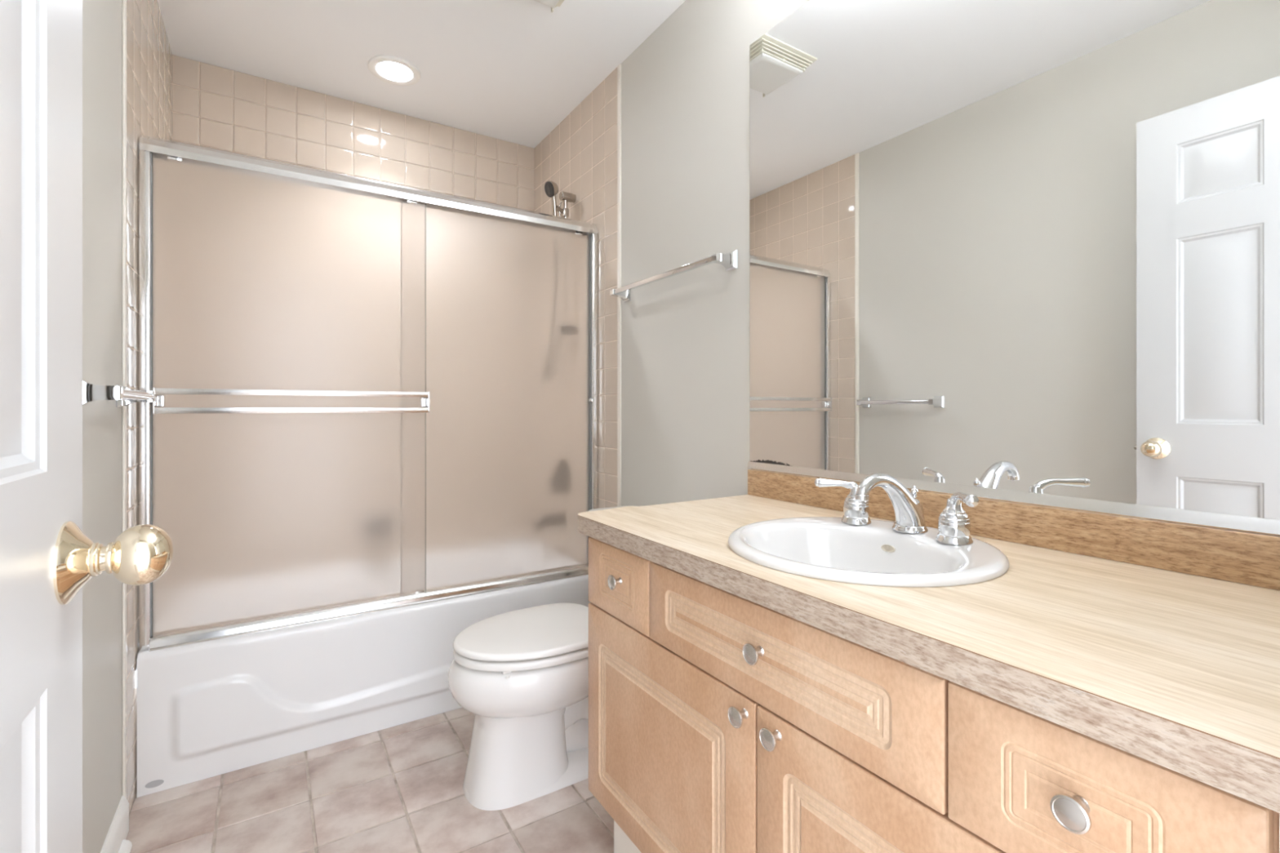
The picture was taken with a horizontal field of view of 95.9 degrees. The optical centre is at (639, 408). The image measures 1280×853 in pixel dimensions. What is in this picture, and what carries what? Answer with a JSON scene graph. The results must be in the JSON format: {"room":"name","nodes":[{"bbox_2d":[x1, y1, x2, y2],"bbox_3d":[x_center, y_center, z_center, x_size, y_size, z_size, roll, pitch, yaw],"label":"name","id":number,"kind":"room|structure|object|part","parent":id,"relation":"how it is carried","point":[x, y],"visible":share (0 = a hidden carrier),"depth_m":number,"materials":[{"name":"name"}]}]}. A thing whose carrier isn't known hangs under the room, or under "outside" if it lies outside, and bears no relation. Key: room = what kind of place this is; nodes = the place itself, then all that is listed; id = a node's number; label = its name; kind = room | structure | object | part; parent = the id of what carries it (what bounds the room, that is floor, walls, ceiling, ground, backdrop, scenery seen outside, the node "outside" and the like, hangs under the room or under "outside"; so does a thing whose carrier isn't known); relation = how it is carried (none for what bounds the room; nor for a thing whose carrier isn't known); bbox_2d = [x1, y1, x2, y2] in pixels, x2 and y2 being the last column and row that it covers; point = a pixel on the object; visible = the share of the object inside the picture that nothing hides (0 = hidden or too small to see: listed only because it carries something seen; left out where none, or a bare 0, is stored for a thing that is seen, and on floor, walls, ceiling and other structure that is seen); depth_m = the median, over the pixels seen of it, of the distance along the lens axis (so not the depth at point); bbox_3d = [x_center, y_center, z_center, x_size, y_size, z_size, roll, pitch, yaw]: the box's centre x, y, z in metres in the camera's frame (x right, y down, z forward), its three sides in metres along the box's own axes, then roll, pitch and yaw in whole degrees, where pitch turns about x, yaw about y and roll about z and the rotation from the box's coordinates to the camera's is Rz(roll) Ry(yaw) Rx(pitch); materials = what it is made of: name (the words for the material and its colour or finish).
{"room":"bathroom","nodes":[
{"label":"bathroom","id":0,"kind":"room"},
{"bbox_2d":[82,0,122,852],"bbox_3d":[-1.109,-0.083,1.033,0.100,2.626,3.096,0,0,-33],"label":"wall","id":1,"kind":"structure","parent":0,"point":[102,20],"depth_m":1.34,"materials":[{"name":"grey paint"}]},
{"bbox_2d":[100,795,132,852],"bbox_3d":[-0.813,1.063,0.694,0.032,0.095,1.966,0,0,-33],"label":"baseboard","id":2,"kind":"structure","parent":1,"relation":"attached to","point":[115,842],"depth_m":1.43,"materials":[{"name":"white paint"}]},
{"bbox_2d":[82,380,155,407],"bbox_3d":[-1.193,-0.031,1.324,0.072,0.056,0.448,0,0,-33],"label":"towel bar","id":3,"kind":"object","parent":1,"relation":"attached to","point":[123,396],"visible":0.79,"depth_m":1.16,"materials":[{"name":"silver metal"}]},
{"bbox_3d":[-1.086,-0.031,1.157,0.072,0.056,0.050,0,0,-33],"label":"post","id":4,"kind":"part","parent":3,"relation":"part of","materials":[{"name":"silver metal"}]},
{"bbox_3d":[-1.301,-0.031,1.492,0.072,0.056,0.050,0,0,-33],"label":"post","id":5,"kind":"part","parent":3,"relation":"part of","materials":[{"name":"silver metal"}]},
{"bbox_2d":[122,0,172,813],"bbox_3d":[-1.601,-0.143,1.898,0.006,2.506,0.909,0,0,-33],"label":"wall tile","id":6,"kind":"structure","parent":1,"relation":"attached to","point":[147,55],"depth_m":1.61,"materials":[{"name":"beige tile"}]},
{"bbox_2d":[151,152,429,635],"bbox_3d":[-1.100,-0.047,1.892,0.777,1.438,0.062,0,0,-33],"label":"sliding glass panel","id":7,"kind":"object","parent":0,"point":[290,408],"visible":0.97,"depth_m":1.87,"materials":[{"name":"grey glass"}]},
{"bbox_2d":[172,54,534,211],"bbox_3d":[-1.220,-0.243,2.709,1.524,2.306,0.054,0,0,-33],"label":"wall","id":8,"kind":"structure","parent":0,"point":[214,107],"depth_m":2.59,"materials":[{"name":"beige tile"}]},
{"bbox_2d":[125,707,613,852],"bbox_3d":[-0.107,1.170,0.975,1.724,0.120,4.276,0,0,-33],"label":"floor","id":9,"kind":"structure","parent":0,"point":[398,788],"depth_m":1.60,"materials":[{"name":"tile"}]},
{"bbox_2d":[137,574,590,797],"bbox_3d":[-0.999,0.908,2.365,1.510,0.405,0.762,0,0,-33],"label":"bathtub","id":10,"kind":"object","parent":9,"relation":"on","point":[212,708],"visible":0.61,"depth_m":1.86,"materials":[{"name":"white ceramic"}]},
{"bbox_2d":[448,505,634,810],"bbox_3d":[-0.215,0.748,1.835,0.767,0.746,0.504,0,0,-33],"label":"toilet","id":11,"kind":"object","parent":9,"relation":"on","point":[522,674],"visible":0.58,"depth_m":1.63,"materials":[{"name":"white ceramic"}]},
{"bbox_3d":[-0.328,0.711,1.762,0.468,0.030,0.366,0,0,-33],"label":"seat","id":12,"kind":"part","parent":11,"relation":"part of","materials":[{"name":"white plastic"}]},
{"bbox_3d":[-0.326,0.678,1.763,0.474,0.023,0.368,0,0,-33],"label":"lid","id":13,"kind":"part","parent":11,"relation":"part of","materials":[{"name":"white ceramic"}]},
{"bbox_3d":[0.014,0.392,1.981,0.224,0.034,0.504,0,0,-33],"label":"tank lid","id":14,"kind":"part","parent":11,"relation":"part of","materials":[{"name":"white ceramic"}]},
{"bbox_2d":[588,536,1279,852],"bbox_3d":[0.420,0.702,1.018,0.587,0.816,1.177,0,0,-33],"label":"vanity cabinet","id":15,"kind":"object","parent":9,"relation":"on","point":[720,721],"visible":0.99,"depth_m":0.79,"materials":[{"name":"brown wood"}]},
{"bbox_3d":[-0.053,0.371,1.235,0.025,0.032,0.032,0,0,-33],"label":"knob","id":16,"kind":"part","parent":15,"relation":"part of","materials":[{"name":"silver metal"}]},
{"bbox_3d":[-0.046,0.381,1.264,0.018,0.152,0.258,0,0,-33],"label":"drawer","id":17,"kind":"part","parent":15,"relation":"part of","materials":[{"name":"brown wood"}]},
{"bbox_3d":[0.035,0.682,1.138,0.018,0.442,0.558,0,0,-33],"label":"cabinet door","id":18,"kind":"part","parent":15,"relation":"part of","materials":[{"name":"brown wood"}]},
{"bbox_3d":[0.156,0.484,0.909,0.025,0.032,0.032,0,0,-33],"label":"knob","id":19,"kind":"part","parent":15,"relation":"part of","materials":[{"name":"silver metal"}]},
{"bbox_3d":[0.174,0.373,0.881,0.025,0.032,0.032,0,0,-33],"label":"knob","id":20,"kind":"part","parent":15,"relation":"part of","materials":[{"name":"silver metal"}]},
{"bbox_3d":[0.194,0.485,0.850,0.025,0.032,0.032,0,0,-33],"label":"knob","id":21,"kind":"part","parent":15,"relation":"part of","materials":[{"name":"silver metal"}]},
{"bbox_3d":[0.335,0.682,0.670,0.018,0.442,0.544,0,0,-33],"label":"cabinet door","id":22,"kind":"part","parent":15,"relation":"part of","materials":[{"name":"brown wood"}]},
{"bbox_2d":[577,469,1279,813],"bbox_3d":[0.408,0.236,1.043,0.582,0.114,1.233,0,0,-33],"label":"countertop","id":23,"kind":"structure","parent":15,"relation":"on","point":[1153,641],"depth_m":0.74,"materials":[{"name":"laminate"}]},
{"bbox_2d":[727,516,1009,586],"bbox_3d":[0.395,0.312,1.048,0.466,0.146,0.466,0,0,-33],"label":"sink","id":24,"kind":"object","parent":23,"relation":"in","point":[824,548],"visible":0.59,"depth_m":1.09,"materials":[{"name":"white ceramic"}]},
{"bbox_2d":[814,472,978,545],"bbox_3d":[0.477,0.180,1.111,0.318,0.118,0.198,0,0,35],"label":"faucet","id":25,"kind":"object","parent":23,"relation":"on","point":[953,522],"visible":1,"depth_m":1.09,"materials":[{"name":"silver metal"}]},
{"bbox_3d":[0.424,0.164,1.224,0.080,0.028,0.019,0,0,21],"label":"lever","id":26,"kind":"part","parent":25,"relation":"part of","materials":[{"name":"silver metal"}]},
{"bbox_3d":[0.454,0.194,1.212,0.052,0.065,0.052,0,0,-33],"label":"handle","id":27,"kind":"part","parent":25,"relation":"part of","materials":[{"name":"silver metal"}]},
{"bbox_3d":[0.476,0.177,1.100,0.188,0.112,0.054,0,0,-33],"label":"spout","id":28,"kind":"part","parent":25,"relation":"part of","materials":[{"name":"silver metal"}]},
{"bbox_3d":[0.544,0.171,1.144,0.014,0.036,0.014,0,0,-33],"label":"lift rod","id":29,"kind":"part","parent":25,"relation":"part of","materials":[{"name":"silver metal"}]},
{"bbox_3d":[0.565,0.194,1.039,0.052,0.065,0.052,0,0,-33],"label":"handle","id":30,"kind":"part","parent":25,"relation":"part of","materials":[{"name":"silver metal"}]},
{"bbox_3d":[0.557,0.161,1.001,0.020,0.036,0.094,0,0,11],"label":"lever","id":31,"kind":"part","parent":25,"relation":"part of","materials":[{"name":"silver metal"}]},
{"bbox_3d":[0.399,0.369,0.530,0.025,0.032,0.032,0,0,-33],"label":"knob","id":32,"kind":"part","parent":15,"relation":"part of","materials":[{"name":"silver metal"}]},
{"bbox_3d":[0.416,0.381,0.544,0.018,0.152,0.246,0,0,-33],"label":"drawer","id":33,"kind":"part","parent":15,"relation":"part of","materials":[{"name":"brown wood"}]},
{"bbox_2d":[157,0,685,148],"bbox_3d":[-0.425,-1.446,1.471,1.724,0.100,3.096,0,0,-33],"label":"ceiling","id":34,"kind":"structure","parent":0,"point":[512,71],"depth_m":2.22,"materials":[{"name":"white paint"}]},
{"bbox_2d":[367,55,420,85],"bbox_3d":[-1.013,-1.390,2.383,0.202,0.012,0.202,0,0,-33],"label":"recessed light","id":35,"kind":"object","parent":34,"relation":"in","point":[393,70],"visible":1,"depth_m":2.38,"materials":[{"name":"white glass"}]},
{"bbox_2d":[533,0,564,13],"bbox_3d":[-0.330,-1.368,1.803,0.302,0.055,0.279,0,0,-33],"label":"exhaust fan","id":36,"kind":"object","parent":34,"relation":"attached to","point":[553,4],"visible":1,"depth_m":1.91,"materials":[{"name":"beige plastic"}]},
{"bbox_2d":[551,0,564,13],"bbox_3d":[-0.330,-1.374,1.803,0.302,0.044,0.279,0,0,-33],"label":"ceiling vent","id":37,"kind":"object","parent":36,"relation":"attached to","point":[554,3],"depth_m":1.93,"materials":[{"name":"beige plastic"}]},
{"bbox_2d":[426,203,588,590],"bbox_3d":[-0.544,-0.047,2.297,0.765,1.438,0.012,0,0,-33],"label":"sliding glass panel","id":38,"kind":"object","parent":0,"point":[507,299],"visible":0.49,"depth_m":2.30,"materials":[{"name":"grey glass"}]},
{"bbox_2d":[621,0,808,506],"bbox_3d":[0.258,-0.083,1.910,0.100,2.626,3.096,0,0,-33],"label":"wall","id":39,"kind":"structure","parent":0,"point":[686,88],"depth_m":1.97,"materials":[{"name":"grey paint"}]},
{"bbox_2d":[138,135,597,651],"bbox_3d":[-0.829,-0.051,2.101,1.511,1.512,0.072,0,0,-33],"label":"shower door frame","id":40,"kind":"object","parent":39,"relation":"attached to","point":[148,145],"visible":0.78,"depth_m":1.87,"materials":[{"name":"silver metal"}]},
{"bbox_2d":[533,63,621,508],"bbox_3d":[-0.323,-0.143,2.717,0.006,2.506,0.909,0,0,-33],"label":"wall tile","id":41,"kind":"structure","parent":39,"relation":"attached to","point":[582,154],"depth_m":2.46,"materials":[{"name":"beige tile"}]},
{"bbox_2d":[544,181,576,217],"bbox_3d":[-0.409,-0.569,2.708,0.151,0.900,0.265,0,0,-33],"label":"shower","id":42,"kind":"object","parent":41,"relation":"attached to","point":[551,188],"visible":0.44,"depth_m":2.62,"materials":[{"name":"silver metal"}]},
{"bbox_3d":[-0.390,-0.856,2.608,0.024,0.273,0.041,0,0,35],"label":"handle","id":43,"kind":"part","parent":42,"relation":"part of","materials":[{"name":"silver metal"}]},
{"bbox_2d":[610,249,737,302],"bbox_3d":[0.086,-0.454,2.018,0.072,0.056,0.667,0,0,-33],"label":"towel bar","id":44,"kind":"object","parent":39,"relation":"attached to","point":[729,260],"visible":1,"depth_m":1.88,"materials":[{"name":"silver metal"}]},
{"bbox_3d":[-0.080,-0.454,2.277,0.072,0.056,0.050,0,0,-33],"label":"post","id":45,"kind":"part","parent":44,"relation":"part of","materials":[{"name":"silver metal"}]},
{"bbox_3d":[0.253,-0.454,1.758,0.072,0.056,0.050,0,0,-33],"label":"post","id":46,"kind":"part","parent":44,"relation":"part of","materials":[{"name":"silver metal"}]},
{"bbox_2d":[747,0,1279,536],"bbox_3d":[0.651,-0.446,1.194,0.011,1.249,1.218,0,0,-33],"label":"wall mirror","id":47,"kind":"object","parent":39,"relation":"attached to","point":[1022,251],"visible":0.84,"depth_m":1.08,"materials":[{"name":"grey mirror"}]},
{"bbox_2d":[747,469,1279,590],"bbox_3d":[0.651,0.216,1.187,0.020,0.074,1.212,0,0,-33],"label":"backsplash","id":48,"kind":"structure","parent":39,"relation":"attached to","point":[1251,558],"depth_m":0.98,"materials":[{"name":"brown wood"}]},
{"bbox_3d":[0.378,-0.143,0.219,1.524,2.506,0.120,0,0,-33],"label":"wall","id":49,"kind":"structure","parent":0,"visible":0},
{"bbox_2d":[0,0,173,852],"bbox_3d":[-0.370,0.054,0.243,0.204,2.092,0.728,0,0,-33],"label":"door","id":50,"kind":"structure","parent":49,"relation":"in","point":[46,558],"depth_m":0.46,"materials":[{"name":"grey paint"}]},
{"bbox_3d":[-0.498,0.136,0.516,0.022,0.072,0.072,0,0,-33],"label":"knob","id":51,"kind":"part","parent":50,"relation":"part of","materials":[{"name":"gold metal"}]}
]}

